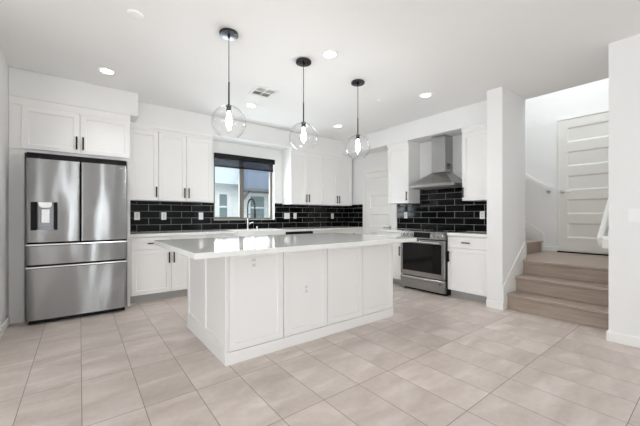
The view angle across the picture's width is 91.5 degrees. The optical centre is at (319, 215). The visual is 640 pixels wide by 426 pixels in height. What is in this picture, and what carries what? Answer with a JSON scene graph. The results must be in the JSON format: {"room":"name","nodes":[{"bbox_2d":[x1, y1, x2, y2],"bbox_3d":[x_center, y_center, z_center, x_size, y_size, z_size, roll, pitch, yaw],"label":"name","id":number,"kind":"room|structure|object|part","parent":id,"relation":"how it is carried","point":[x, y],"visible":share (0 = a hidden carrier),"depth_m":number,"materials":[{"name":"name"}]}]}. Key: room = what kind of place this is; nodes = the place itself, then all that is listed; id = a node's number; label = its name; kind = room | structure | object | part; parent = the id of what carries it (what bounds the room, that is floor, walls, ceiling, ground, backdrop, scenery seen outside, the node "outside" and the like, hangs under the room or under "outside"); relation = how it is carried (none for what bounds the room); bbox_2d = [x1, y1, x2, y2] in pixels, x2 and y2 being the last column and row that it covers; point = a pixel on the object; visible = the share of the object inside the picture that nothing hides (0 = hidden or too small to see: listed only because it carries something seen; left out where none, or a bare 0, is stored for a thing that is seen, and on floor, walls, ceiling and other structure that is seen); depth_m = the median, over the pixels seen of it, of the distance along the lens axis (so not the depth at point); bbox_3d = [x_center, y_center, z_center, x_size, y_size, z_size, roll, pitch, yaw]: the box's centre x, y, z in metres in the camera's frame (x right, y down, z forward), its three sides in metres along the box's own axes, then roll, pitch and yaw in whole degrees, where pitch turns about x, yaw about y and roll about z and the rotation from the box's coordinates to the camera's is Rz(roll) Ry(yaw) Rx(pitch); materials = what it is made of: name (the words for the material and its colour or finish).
{"room":"kitchen","nodes":[
{"label":"kitchen","id":0,"kind":"room"},
{"bbox_2d":[0,50,8,326],"bbox_3d":[-3.125,-0.217,2.951,0.150,2.735,2.090,0,0,-38],"label":"wall","id":1,"kind":"structure","parent":0,"point":[4,101],"depth_m":3.14,"materials":[{"name":"white paint"}]},
{"bbox_2d":[0,316,9,338],"bbox_3d":[-2.856,1.105,2.736,0.014,0.090,1.420,0,0,-38],"label":"baseboard","id":2,"kind":"structure","parent":1,"relation":"attached to","point":[6,323],"depth_m":3.07,"materials":[{"name":"white paint"}]},
{"bbox_2d":[154,140,339,231],"bbox_3d":[-1.642,-0.217,5.507,5.620,2.735,0.150,0,0,-38],"label":"wall","id":3,"kind":"structure","parent":0,"point":[217,146],"depth_m":5.82,"materials":[{"name":"white paint"}]},
{"bbox_2d":[8,95,129,158],"bbox_3d":[-3.046,-1.001,3.885,1.109,0.556,0.702,0,0,-38],"label":"upper cabinet","id":4,"kind":"object","parent":3,"relation":"attached to","point":[37,125],"visible":0.98,"depth_m":3.59,"materials":[{"name":"paint"}]},
{"bbox_3d":[-3.022,-0.964,3.516,0.498,0.468,0.020,0,0,-38],"label":"door","id":5,"kind":"part","parent":4,"relation":"part of","materials":[{"name":"paint"}]},
{"bbox_3d":[-3.045,-1.241,3.884,1.109,0.077,0.610,0,0,-38],"label":"rail","id":6,"kind":"part","parent":4,"relation":"part of","materials":[{"name":"paint"}]},
{"bbox_3d":[-2.624,-0.964,3.823,0.500,0.468,0.020,0,0,-38],"label":"door","id":7,"kind":"part","parent":4,"relation":"part of","materials":[{"name":"paint"}]},
{"bbox_2d":[130,122,158,200],"bbox_3d":[-2.558,-0.751,4.476,0.381,1.056,0.363,0,0,-38],"label":"upper cabinet","id":8,"kind":"object","parent":3,"relation":"attached to","point":[143,137],"visible":0.86,"depth_m":4.37,"materials":[{"name":"paint"}]},
{"bbox_3d":[-2.554,-1.241,4.472,0.381,0.077,0.334,0,0,-38],"label":"crown molding","id":9,"kind":"part","parent":8,"relation":"part of","materials":[{"name":"paint"}]},
{"bbox_2d":[158,127,212,202],"bbox_3d":[-2.100,-0.751,4.829,0.770,1.056,0.363,0,0,-38],"label":"upper cabinet","id":10,"kind":"object","parent":3,"relation":"attached to","point":[184,157],"visible":0.98,"depth_m":4.69,"materials":[{"name":"paint"}]},
{"bbox_3d":[-2.171,-0.712,4.600,0.376,0.976,0.020,0,0,-38],"label":"door","id":11,"kind":"part","parent":10,"relation":"part of","materials":[{"name":"paint"}]},
{"bbox_3d":[-2.097,-1.241,4.824,0.770,0.077,0.334,0,0,-38],"label":"crown molding","id":12,"kind":"part","parent":10,"relation":"part of","materials":[{"name":"paint"}]},
{"bbox_3d":[-1.866,-0.712,4.836,0.387,0.976,0.020,0,0,-38],"label":"door","id":13,"kind":"part","parent":10,"relation":"part of","materials":[{"name":"paint"}]},
{"bbox_2d":[130,201,343,231],"bbox_3d":[-1.135,-0.005,5.796,4.244,0.480,0.010,0,0,-38],"label":"backsplash","id":14,"kind":"structure","parent":3,"relation":"attached to","point":[180,216],"depth_m":5.21,"materials":[{"name":"black tile"}]},
{"bbox_2d":[134,212,139,219],"bbox_3d":[-2.690,0.000,4.587,0.072,0.115,0.009,0,0,-38],"label":"electrical outlet","id":15,"kind":"object","parent":14,"relation":"attached to","point":[136,214],"visible":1,"depth_m":4.58,"materials":[{"name":"white plastic"}]},
{"bbox_2d":[161,212,165,219],"bbox_3d":[-2.405,0.000,4.806,0.072,0.115,0.009,0,0,-38],"label":"electrical outlet","id":16,"kind":"object","parent":14,"relation":"attached to","point":[163,214],"visible":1,"depth_m":4.80,"materials":[{"name":"white plastic"}]},
{"bbox_2d":[284,213,289,218],"bbox_3d":[-0.652,-0.002,6.156,0.125,0.115,0.009,0,0,-38],"label":"light switch","id":17,"kind":"object","parent":14,"relation":"attached to","point":[286,215],"visible":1,"depth_m":6.15,"materials":[{"name":"white plastic"}]},
{"bbox_2d":[214,159,273,219],"bbox_3d":[-1.380,-0.503,5.697,1.163,1.148,0.139,0,0,-38],"label":"window","id":18,"kind":"structure","parent":3,"relation":"in","point":[241,171],"depth_m":5.68,"materials":[{"name":"grey plastic"}]},
{"bbox_3d":[-1.619,-0.503,5.554,0.542,1.070,0.050,0,0,-38],"label":"sash","id":19,"kind":"part","parent":18,"relation":"part of","materials":[{"name":"clear glass"}]},
{"bbox_2d":[214,152,274,171],"bbox_3d":[-1.347,-0.946,5.656,1.162,0.258,0.085,0,0,-38],"label":"roller shade","id":20,"kind":"object","parent":18,"relation":"attached to","point":[221,159],"visible":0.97,"depth_m":5.61,"materials":[{"name":"black fabric"}]},
{"bbox_3d":[-1.348,-0.857,5.655,1.125,0.030,0.018,0,0,-38],"label":"rail","id":21,"kind":"part","parent":20,"relation":"part of","materials":[{"name":"black metal"}]},
{"bbox_2d":[282,148,322,204],"bbox_3d":[-0.335,-0.751,6.188,0.750,1.056,0.363,0,0,-38],"label":"upper cabinet","id":22,"kind":"object","parent":3,"relation":"attached to","point":[301,168],"visible":1,"depth_m":6.03,"materials":[{"name":"paint"}]},
{"bbox_3d":[-0.400,-0.712,5.965,0.371,0.976,0.020,0,0,-38],"label":"door","id":23,"kind":"part","parent":22,"relation":"part of","materials":[{"name":"paint"}]},
{"bbox_3d":[-0.332,-1.241,6.184,0.750,0.077,0.334,0,0,-38],"label":"crown molding","id":24,"kind":"part","parent":22,"relation":"part of","materials":[{"name":"paint"}]},
{"bbox_3d":[-0.103,-0.712,6.194,0.372,0.976,0.020,0,0,-38],"label":"door","id":25,"kind":"part","parent":22,"relation":"part of","materials":[{"name":"paint"}]},
{"bbox_2d":[318,152,352,205],"bbox_3d":[0.285,-0.751,6.666,0.812,1.056,0.363,0,0,-38],"label":"upper cabinet","id":26,"kind":"object","parent":3,"relation":"attached to","point":[336,169],"visible":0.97,"depth_m":6.53,"materials":[{"name":"paint"}]},
{"bbox_3d":[0.207,-0.712,6.432,0.399,0.976,0.020,0,0,-38],"label":"door","id":27,"kind":"part","parent":26,"relation":"part of","materials":[{"name":"paint"}]},
{"bbox_3d":[0.288,-1.241,6.662,0.812,0.077,0.334,0,0,-38],"label":"crown molding","id":28,"kind":"part","parent":26,"relation":"part of","materials":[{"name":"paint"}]},
{"bbox_3d":[0.529,-0.712,6.680,0.406,0.976,0.020,0,0,-38],"label":"door","id":29,"kind":"part","parent":26,"relation":"part of","materials":[{"name":"paint"}]},
{"bbox_2d":[0,283,639,425],"bbox_3d":[0.292,1.210,1.014,10.900,0.120,9.650,0,0,-38],"label":"floor","id":30,"kind":"structure","parent":0,"point":[440,360],"depth_m":2.28,"materials":[{"name":"tile"}]},
{"bbox_2d":[9,148,129,323],"bbox_3d":[-3.063,0.214,3.906,1.110,1.872,0.648,0,0,-38],"label":"refrigerator surround","id":31,"kind":"object","parent":30,"relation":"on","point":[17,157],"visible":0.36,"depth_m":3.36,"materials":[{"name":"paint"}]},
{"bbox_3d":[-3.454,0.214,3.606,0.124,1.872,0.648,0,0,-38],"label":"panel","id":32,"kind":"part","parent":31,"relation":"part of","materials":[{"name":"paint"}]},
{"bbox_3d":[-3.026,-0.705,3.935,0.953,0.034,0.648,0,0,-38],"label":"rail","id":33,"kind":"part","parent":31,"relation":"part of","materials":[{"name":"paint"}]},
{"bbox_3d":[-2.636,0.214,4.236,0.031,1.872,0.648,0,0,-38],"label":"panel","id":34,"kind":"part","parent":31,"relation":"part of","materials":[{"name":"paint"}]},
{"bbox_2d":[25,152,126,324],"bbox_3d":[-2.928,0.235,3.811,0.904,1.822,0.808,0,0,-38],"label":"refrigerator","id":35,"kind":"object","parent":30,"relation":"on","point":[76,207],"visible":1,"depth_m":3.47,"materials":[{"name":"silver metal"}]},
{"bbox_3d":[-2.945,-0.118,3.345,0.113,0.056,0.046,0,0,-38],"label":"dispenser spout","id":36,"kind":"part","parent":35,"relation":"part of","materials":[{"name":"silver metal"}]},
{"bbox_3d":[-2.945,0.001,3.348,0.135,0.296,0.064,0,0,-38],"label":"dispenser panel","id":37,"kind":"part","parent":35,"relation":"part of","materials":[{"name":"grey"}]},
{"bbox_3d":[-2.895,-0.164,3.396,0.448,0.883,0.086,0,0,-38],"label":"door","id":38,"kind":"part","parent":35,"relation":"part of","materials":[{"name":"silver metal"}]},
{"bbox_3d":[-2.714,0.828,3.533,0.904,0.540,0.090,0,0,-38],"label":"drawer","id":39,"kind":"part","parent":35,"relation":"part of","materials":[{"name":"silver metal"}]},
{"bbox_3d":[-2.714,0.418,3.533,0.904,0.196,0.090,0,0,-38],"label":"drawer","id":40,"kind":"part","parent":35,"relation":"part of","materials":[{"name":"silver metal"}]},
{"bbox_3d":[-2.534,-0.164,3.674,0.448,0.883,0.086,0,0,-38],"label":"door","id":41,"kind":"part","parent":35,"relation":"part of","materials":[{"name":"silver metal"}]},
{"bbox_2d":[130,235,206,302],"bbox_3d":[-2.237,0.714,4.546,0.975,0.873,0.643,0,0,-38],"label":"base cabinet","id":42,"kind":"object","parent":30,"relation":"on","point":[156,272],"visible":0.59,"depth_m":4.22,"materials":[{"name":"paint"}]},
{"bbox_3d":[-2.255,0.364,4.183,0.476,0.157,0.020,0,0,-38],"label":"drawer","id":43,"kind":"part","parent":42,"relation":"part of","materials":[{"name":"paint"}]},
{"bbox_3d":[-2.255,0.744,4.183,0.476,0.593,0.020,0,0,-38],"label":"door","id":44,"kind":"part","parent":42,"relation":"part of","materials":[{"name":"paint"}]},
{"bbox_3d":[-1.873,0.744,4.476,0.479,0.593,0.020,0,0,-38],"label":"door","id":45,"kind":"part","parent":42,"relation":"part of","materials":[{"name":"paint"}]},
{"bbox_3d":[-1.873,0.364,4.476,0.479,0.157,0.020,0,0,-38],"label":"drawer","id":46,"kind":"part","parent":42,"relation":"part of","materials":[{"name":"paint"}]},
{"bbox_2d":[130,226,362,236],"bbox_3d":[-0.946,0.256,5.540,4.236,0.040,0.624,0,0,-38],"label":"countertop","id":47,"kind":"structure","parent":42,"relation":"on","point":[231,231],"depth_m":4.75,"materials":[{"name":"white stone"}]},
{"bbox_2d":[247,198,255,228],"bbox_3d":[-1.175,-0.039,5.481,0.137,0.549,0.342,0,0,-38],"label":"kitchen faucet","id":48,"kind":"object","parent":47,"relation":"on","point":[252,199],"visible":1,"depth_m":5.52,"materials":[{"name":"grey metal"}]},
{"bbox_2d":[236,229,285,236],"bbox_3d":[-1.087,0.376,5.319,0.868,0.288,0.495,0,0,-38],"label":"farmhouse sink","id":49,"kind":"object","parent":47,"relation":"in","point":[282,231],"visible":0.31,"depth_m":5.10,"materials":[{"name":"white ceramic"}]},
{"bbox_2d":[207,234,235,237],"bbox_3d":[-1.670,0.714,4.983,0.452,0.873,0.643,0,0,-38],"label":"base cabinet","id":50,"kind":"object","parent":30,"relation":"on","point":[213,235],"visible":0.08,"depth_m":4.75,"materials":[{"name":"paint"}]},
{"bbox_2d":[187,243,393,365],"bbox_3d":[-0.271,0.714,3.419,1.982,0.873,1.092,0,0,-38],"label":"kitchen island","id":51,"kind":"object","parent":30,"relation":"on","point":[240,312],"visible":0.74,"depth_m":2.79,"materials":[{"name":"paint"}]},
{"bbox_3d":[-1.210,0.665,3.032,0.016,0.773,0.518,0,0,-38],"label":"panel","id":52,"kind":"part","parent":51,"relation":"part of","materials":[{"name":"paint"}]},
{"bbox_3d":[-0.884,0.665,2.609,0.016,0.773,0.544,0,0,-38],"label":"panel","id":53,"kind":"part","parent":51,"relation":"part of","materials":[{"name":"paint"}]},
{"bbox_2d":[251,257,255,267],"bbox_3d":[-0.538,0.378,2.533,0.045,0.090,0.009,0,0,-38],"label":"electrical outlet","id":54,"kind":"object","parent":51,"relation":"attached to","point":[253,259],"visible":1,"depth_m":2.53,"materials":[{"name":"white plastic"}]},
{"bbox_3d":[-0.512,0.664,2.561,0.477,0.771,0.020,0,0,-38],"label":"panel","id":55,"kind":"part","parent":51,"relation":"part of","materials":[{"name":"paint"}]},
{"bbox_2d":[154,232,416,259],"bbox_3d":[-0.286,0.256,3.220,2.333,0.040,1.359,0,0,-38],"label":"island countertop","id":56,"kind":"structure","parent":51,"relation":"on","point":[196,248],"depth_m":2.78,"materials":[{"name":"white stone"}]},
{"bbox_3d":[-0.265,1.103,3.411,1.982,0.095,1.072,0,0,-38],"label":"trim","id":57,"kind":"part","parent":51,"relation":"part of","materials":[{"name":"paint"}]},
{"bbox_3d":[-0.127,0.664,2.858,0.481,0.771,0.020,0,0,-38],"label":"panel","id":58,"kind":"part","parent":51,"relation":"part of","materials":[{"name":"paint"}]},
{"bbox_2d":[303,282,308,295],"bbox_3d":[-0.126,0.666,2.850,0.072,0.115,0.009,0,0,-38],"label":"electrical outlet","id":59,"kind":"object","parent":51,"relation":"attached to","point":[305,285],"visible":1,"depth_m":2.85,"materials":[{"name":"white plastic"}]},
{"bbox_3d":[0.256,0.664,3.153,0.473,0.771,0.020,0,0,-38],"label":"panel","id":60,"kind":"part","parent":51,"relation":"part of","materials":[{"name":"paint"}]},
{"bbox_3d":[0.641,0.664,3.449,0.484,0.771,0.020,0,0,-38],"label":"panel","id":61,"kind":"part","parent":51,"relation":"part of","materials":[{"name":"paint"}]},
{"bbox_2d":[286,231,312,234],"bbox_3d":[-0.548,0.716,5.845,0.611,0.868,0.590,0,0,-38],"label":"dishwasher","id":62,"kind":"object","parent":30,"relation":"on","point":[296,232],"visible":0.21,"depth_m":5.66,"materials":[{"name":"black plastic"}]},
{"bbox_2d":[313,230,340,232],"bbox_3d":[-0.030,0.714,6.247,0.693,0.873,0.643,0,0,-38],"label":"base cabinet","id":63,"kind":"object","parent":30,"relation":"on","point":[324,231],"visible":0.03,"depth_m":6.05,"materials":[{"name":"paint"}]},
{"bbox_2d":[341,229,361,233],"bbox_3d":[0.486,0.714,6.644,0.605,0.873,0.643,0,0,-38],"label":"base cabinet","id":64,"kind":"object","parent":30,"relation":"on","point":[353,231],"visible":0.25,"depth_m":6.44,"materials":[{"name":"paint"}]},
{"bbox_2d":[377,232,401,284],"bbox_3d":[1.397,0.714,5.457,0.643,0.873,0.548,0,0,-38],"label":"base cabinet","id":65,"kind":"object","parent":30,"relation":"on","point":[396,246],"visible":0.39,"depth_m":5.17,"materials":[{"name":"paint"}]},
{"bbox_3d":[1.174,0.364,5.292,0.020,0.157,0.533,0,0,-38],"label":"drawer","id":66,"kind":"part","parent":65,"relation":"part of","materials":[{"name":"paint"}]},
{"bbox_3d":[1.174,0.744,5.292,0.020,0.593,0.533,0,0,-38],"label":"door","id":67,"kind":"part","parent":65,"relation":"part of","materials":[{"name":"paint"}]},
{"bbox_2d":[376,229,420,232],"bbox_3d":[1.395,0.256,5.463,0.621,0.040,0.562,0,0,-38],"label":"countertop","id":68,"kind":"structure","parent":65,"relation":"on","point":[377,230],"depth_m":5.42,"materials":[{"name":"white stone"}]},
{"bbox_2d":[400,229,465,295],"bbox_3d":[1.762,0.688,4.897,0.702,0.925,0.765,0,0,-38],"label":"range","id":69,"kind":"object","parent":30,"relation":"on","point":[424,261],"visible":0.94,"depth_m":4.66,"materials":[{"name":"silver metal"}]},
{"bbox_3d":[1.548,1.019,4.732,0.069,0.182,0.757,0,0,-38],"label":"storage drawer","id":70,"kind":"part","parent":69,"relation":"part of","materials":[{"name":"silver metal"}]},
{"bbox_3d":[1.552,0.636,4.736,0.059,0.557,0.757,0,0,-38],"label":"oven door","id":71,"kind":"part","parent":69,"relation":"part of","materials":[{"name":"silver metal"}]},
{"bbox_3d":[1.565,0.287,4.746,0.088,0.125,0.765,0,0,-38],"label":"control panel","id":72,"kind":"part","parent":69,"relation":"part of","materials":[{"name":"silver metal"}]},
{"bbox_3d":[1.506,0.392,4.700,0.057,0.025,0.665,0,0,-38],"label":"door handle","id":73,"kind":"part","parent":69,"relation":"part of","materials":[{"name":"silver metal"}]},
{"bbox_2d":[420,229,465,232],"bbox_3d":[1.800,0.238,4.927,0.605,0.012,0.765,0,0,-38],"label":"cooktop","id":74,"kind":"object","parent":69,"relation":"in","point":[422,230],"depth_m":4.68,"materials":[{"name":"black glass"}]},
{"bbox_2d":[448,236,486,302],"bbox_3d":[2.215,0.714,4.396,0.643,0.873,0.561,0,0,-38],"label":"base cabinet","id":75,"kind":"object","parent":30,"relation":"on","point":[467,256],"visible":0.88,"depth_m":4.22,"materials":[{"name":"paint"}]},
{"bbox_2d":[447,231,486,237],"bbox_3d":[2.216,0.256,4.397,0.621,0.040,0.562,0,0,-38],"label":"countertop","id":76,"kind":"structure","parent":75,"relation":"on","point":[467,233],"depth_m":4.24,"materials":[{"name":"white stone"}]},
{"bbox_3d":[1.991,0.364,4.231,0.020,0.157,0.546,0,0,-38],"label":"drawer","id":77,"kind":"part","parent":75,"relation":"part of","materials":[{"name":"paint"}]},
{"bbox_2d":[507,228,608,329],"bbox_3d":[2.996,0.492,4.554,1.943,1.316,2.220,0,0,-38],"label":"staircase","id":78,"kind":"structure","parent":30,"relation":"on","point":[570,287],"depth_m":3.69,"materials":[{"name":"brown wood"}]},
{"bbox_2d":[0,0,639,140],"bbox_3d":[-0.296,-1.710,0.561,9.415,0.250,9.650,0,0,-38],"label":"ceiling","id":79,"kind":"structure","parent":0,"point":[176,56],"depth_m":2.95,"materials":[{"name":"white paint"}]},
{"bbox_2d":[8,67,137,122],"bbox_3d":[-3.025,-1.432,3.928,1.200,0.304,0.665,0,0,-38],"label":"soffit","id":80,"kind":"structure","parent":79,"relation":"attached to","point":[22,83],"depth_m":3.61,"materials":[{"name":"white paint"}]},
{"bbox_2d":[98,68,115,74],"bbox_3d":[-2.327,-1.581,3.409,0.160,0.006,0.160,0,0,-38],"label":"recessed light","id":81,"kind":"object","parent":79,"relation":"in","point":[103,70],"visible":1,"depth_m":3.41,"materials":[{"name":"white plastic"}]},
{"bbox_2d":[126,9,143,19],"bbox_3d":[-1.451,-1.575,2.447,0.116,0.020,0.116,0,0,-38],"label":"smoke detector","id":82,"kind":"object","parent":79,"relation":"attached to","point":[134,14],"visible":1,"depth_m":2.43,"materials":[{"name":"white paint"}]},
{"bbox_2d":[214,28,237,131],"bbox_3d":[-0.789,-1.134,2.703,0.292,0.899,0.292,0,0,-38],"label":"pendant light","id":83,"kind":"object","parent":79,"relation":"hanging from","point":[229,34],"visible":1,"depth_m":2.69,"materials":[{"name":"black metal"}]},
{"bbox_3d":[-0.789,-1.058,2.703,0.013,0.201,0.013,0,0,-38],"label":"stem","id":84,"kind":"part","parent":83,"relation":"part of","materials":[{"name":"black metal"}]},
{"bbox_2d":[226,104,231,111],"bbox_3d":[-0.789,-0.931,2.703,0.048,0.058,0.048,0,0,-38],"label":"socket","id":85,"kind":"object","parent":83,"relation":"attached to","point":[228,107],"depth_m":2.69,"materials":[{"name":"black metal"}]},
{"bbox_3d":[-0.789,-0.832,2.703,0.048,0.140,0.048,0,0,-38],"label":"bulb","id":86,"kind":"part","parent":83,"relation":"part of","materials":[{"name":"white glass"}]},
{"bbox_2d":[135,101,353,157],"bbox_3d":[-0.998,-1.432,5.688,4.159,0.304,0.350,0,0,-38],"label":"soffit","id":87,"kind":"structure","parent":79,"relation":"attached to","point":[243,133],"depth_m":5.17,"materials":[{"name":"white paint"}]},
{"bbox_2d":[246,104,256,107],"bbox_3d":[-0.985,-1.581,4.475,0.160,0.006,0.160,0,0,-38],"label":"recessed light","id":88,"kind":"object","parent":79,"relation":"in","point":[247,105],"visible":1,"depth_m":4.46,"materials":[{"name":"white plastic"}]},
{"bbox_2d":[248,85,279,98],"bbox_3d":[-0.722,-1.581,3.990,0.300,0.008,0.300,0,0,-38],"label":"ceiling vent","id":89,"kind":"object","parent":79,"relation":"in","point":[256,88],"visible":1,"depth_m":3.98,"materials":[{"name":"white plastic"}]},
{"bbox_2d":[291,57,317,141],"bbox_3d":[-0.168,-1.134,3.191,0.292,0.899,0.292,0,0,-38],"label":"pendant light","id":90,"kind":"object","parent":79,"relation":"hanging from","point":[303,62],"visible":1,"depth_m":3.18,"materials":[{"name":"black metal"}]},
{"bbox_3d":[-0.168,-1.349,3.191,0.006,0.381,0.006,0,0,30],"label":"cord","id":91,"kind":"part","parent":90,"relation":"part of","materials":[{"name":"black metal"}]},
{"bbox_3d":[-0.168,-0.832,3.191,0.048,0.140,0.048,0,0,-38],"label":"bulb","id":92,"kind":"part","parent":90,"relation":"part of","materials":[{"name":"white glass"}]},
{"bbox_2d":[322,50,337,57],"bbox_3d":[0.095,-1.581,3.053,0.160,0.006,0.160,0,0,-38],"label":"recessed light","id":93,"kind":"object","parent":79,"relation":"in","point":[327,53],"visible":1,"depth_m":3.05,"materials":[{"name":"white plastic"}]},
{"bbox_2d":[345,79,364,151],"bbox_3d":[0.447,-1.134,3.687,0.292,0.899,0.292,0,0,-38],"label":"pendant light","id":94,"kind":"object","parent":79,"relation":"hanging from","point":[357,82],"visible":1,"depth_m":3.67,"materials":[{"name":"black metal"}]},
{"bbox_3d":[0.447,-0.832,3.687,0.048,0.140,0.048,0,0,-38],"label":"bulb","id":95,"kind":"part","parent":94,"relation":"part of","materials":[{"name":"white glass"}]},
{"bbox_2d":[342,100,486,156],"bbox_3d":[1.558,-1.432,5.483,0.360,0.304,3.092,0,0,-38],"label":"soffit","id":96,"kind":"structure","parent":79,"relation":"attached to","point":[450,123],"depth_m":5.10,"materials":[{"name":"white paint"}]},
{"bbox_2d":[420,93,431,97],"bbox_3d":[1.387,-1.581,4.085,0.160,0.006,0.160,0,0,-38],"label":"recessed light","id":97,"kind":"object","parent":79,"relation":"in","point":[423,95],"visible":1,"depth_m":4.09,"materials":[{"name":"white plastic"}]},
{"bbox_2d":[346,135,474,233],"bbox_3d":[1.615,-1.350,5.748,0.055,5.000,3.443,0,0,-38],"label":"wall","id":98,"kind":"structure","parent":0,"point":[379,159],"depth_m":6.17,"materials":[{"name":"white paint"}]},
{"bbox_2d":[344,204,362,226],"bbox_3d":[0.731,-0.005,6.843,0.010,0.480,0.608,0,0,-38],"label":"backsplash","id":99,"kind":"structure","parent":98,"relation":"attached to","point":[353,215],"depth_m":6.83,"materials":[{"name":"black tile"}]},
{"bbox_2d":[363,166,396,234],"bbox_3d":[1.161,0.090,6.227,0.081,2.120,0.890,0,0,-38],"label":"door","id":100,"kind":"structure","parent":98,"relation":"in","point":[377,213],"depth_m":6.29,"materials":[{"name":"white paint"}]},
{"bbox_2d":[387,141,419,203],"bbox_3d":[1.484,-0.751,5.578,0.358,1.056,0.453,0,0,-38],"label":"upper cabinet","id":101,"kind":"object","parent":98,"relation":"attached to","point":[403,157],"visible":1,"depth_m":5.45,"materials":[{"name":"paint"}]},
{"bbox_3d":[1.378,-0.712,5.495,0.020,0.976,0.450,0,0,-38],"label":"door","id":102,"kind":"part","parent":101,"relation":"part of","materials":[{"name":"paint"}]},
{"bbox_3d":[1.480,-1.241,5.574,0.328,0.077,0.453,0,0,-38],"label":"crown molding","id":103,"kind":"part","parent":101,"relation":"part of","materials":[{"name":"paint"}]},
{"bbox_2d":[409,134,461,189],"bbox_3d":[1.874,-0.860,4.955,0.477,0.836,0.745,0,0,-38],"label":"range hood","id":104,"kind":"object","parent":98,"relation":"attached to","point":[442,176],"visible":0.94,"depth_m":4.92,"materials":[{"name":"silver metal"}]},
{"bbox_2d":[397,188,486,231],"bbox_3d":[2.051,-0.121,5.130,0.010,0.713,1.930,0,0,-38],"label":"backsplash","id":105,"kind":"structure","parent":98,"relation":"attached to","point":[438,209],"depth_m":5.14,"materials":[{"name":"black tile"}]},
{"bbox_2d":[480,211,484,218],"bbox_3d":[2.414,-0.015,4.643,0.009,0.115,0.072,0,0,-38],"label":"electrical outlet","id":106,"kind":"object","parent":105,"relation":"attached to","point":[482,213],"visible":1,"depth_m":4.64,"materials":[{"name":"white plastic"}]},
{"bbox_2d":[461,122,486,200],"bbox_3d":[2.346,-0.751,4.458,0.358,1.056,0.502,0,0,-38],"label":"upper cabinet","id":107,"kind":"object","parent":98,"relation":"attached to","point":[474,138],"visible":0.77,"depth_m":4.43,"materials":[{"name":"paint"}]},
{"bbox_3d":[2.342,-1.241,4.455,0.328,0.077,0.502,0,0,-38],"label":"crown molding","id":108,"kind":"part","parent":107,"relation":"part of","materials":[{"name":"paint"}]},
{"bbox_2d":[487,86,524,307],"bbox_3d":[2.459,-0.217,4.108,0.720,2.735,0.184,0,0,-38],"label":"wall pillar","id":109,"kind":"structure","parent":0,"point":[505,109],"depth_m":3.92,"materials":[{"name":"white paint"}]},
{"bbox_2d":[486,300,506,309],"bbox_3d":[2.215,1.105,3.914,0.124,0.090,0.202,0,0,-38],"label":"baseboard","id":110,"kind":"structure","parent":109,"relation":"attached to","point":[492,304],"depth_m":3.86,"materials":[{"name":"white paint"}]},
{"bbox_2d":[525,78,608,255],"bbox_3d":[2.543,-1.350,5.806,1.485,5.000,4.785,0,0,-38],"label":"wall","id":111,"kind":"structure","parent":0,"point":[542,113],"depth_m":5.18,"materials":[{"name":"white paint"}]},
{"bbox_2d":[502,243,526,302],"bbox_3d":[2.521,0.713,4.029,0.719,0.695,0.016,0,0,-38],"label":"trim","id":112,"kind":"structure","parent":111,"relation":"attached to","point":[509,286],"depth_m":4.01,"materials":[{"name":"white paint"}]},
{"bbox_2d":[525,221,543,250],"bbox_3d":[3.388,0.017,5.667,0.016,1.134,1.155,0,0,-38],"label":"trim","id":113,"kind":"structure","parent":111,"relation":"attached to","point":[531,233],"depth_m":5.32,"materials":[{"name":"white paint"}]},
{"bbox_2d":[525,173,552,193],"bbox_3d":[3.334,-0.949,5.673,0.091,1.161,1.506,0,0,-38],"label":"handrail","id":114,"kind":"object","parent":111,"relation":"attached to","point":[549,189],"visible":0.48,"depth_m":5.18,"materials":[{"name":"white paint"}]},
{"bbox_2d":[544,246,555,251],"bbox_3d":[3.793,0.542,5.143,0.014,0.084,0.170,0,0,-38],"label":"baseboard","id":115,"kind":"structure","parent":111,"relation":"attached to","point":[546,248],"depth_m":5.13,"materials":[{"name":"white paint"}]},
{"bbox_2d":[557,109,608,255],"bbox_3d":[4.110,-0.495,4.674,0.083,2.150,0.940,0,0,-38],"label":"door","id":116,"kind":"structure","parent":111,"relation":"in","point":[583,142],"depth_m":4.81,"materials":[{"name":"white paint"}]},
{"bbox_2d":[609,34,639,337],"bbox_3d":[5.106,-1.350,1.696,2.440,5.000,4.855,0,0,-38],"label":"wall","id":117,"kind":"structure","parent":0,"point":[624,54],"depth_m":2.79,"materials":[{"name":"white paint"}]},
{"bbox_2d":[597,198,608,248],"bbox_3d":[3.115,-0.118,3.296,0.998,0.855,0.108,0,0,-38],"label":"handrail","id":118,"kind":"object","parent":117,"relation":"attached to","point":[602,238],"visible":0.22,"depth_m":3.08,"materials":[{"name":"white paint"}]},
{"bbox_2d":[606,329,639,347],"bbox_3d":[4.148,1.105,1.093,0.214,0.090,4.669,0,0,-38],"label":"baseboard","id":119,"kind":"structure","parent":117,"relation":"attached to","point":[614,337],"depth_m":2.79,"materials":[{"name":"white paint"}]},
{"bbox_2d":[628,209,639,221],"bbox_3d":[2.763,-0.005,2.731,0.009,0.115,0.090,0,0,-38],"label":"light switch","id":120,"kind":"object","parent":117,"relation":"attached to","point":[633,214],"visible":1,"depth_m":2.74,"materials":[{"name":"white plastic"}]},
{"label":"outside","id":121,"kind":"structure","parent":0,"visible":0},
{"bbox_3d":[-8.485,1.375,15.933,34.000,0.150,24.400,0,0,-38],"label":"ground","id":122,"kind":"structure","parent":121,"visible":0},
{"bbox_2d":[215,167,268,217],"bbox_3d":[-3.860,-1.700,10.748,19.000,6.000,4.660,0,0,-38],"label":"neighbor house","id":123,"kind":"structure","parent":122,"relation":"on","point":[256,183],"depth_m":9.42,"materials":[{"name":"white paint"}]},
{"bbox_3d":[-2.914,-0.275,9.355,0.240,0.750,0.019,0,0,-38],"label":"pane","id":124,"kind":"part","parent":123,"relation":"part of","materials":[{"name":"clear glass"}]},
{"bbox_3d":[-2.030,-0.265,10.035,0.490,0.730,0.019,0,0,-38],"label":"pane","id":125,"kind":"part","parent":123,"relation":"part of","materials":[{"name":"clear glass"}]}
]}

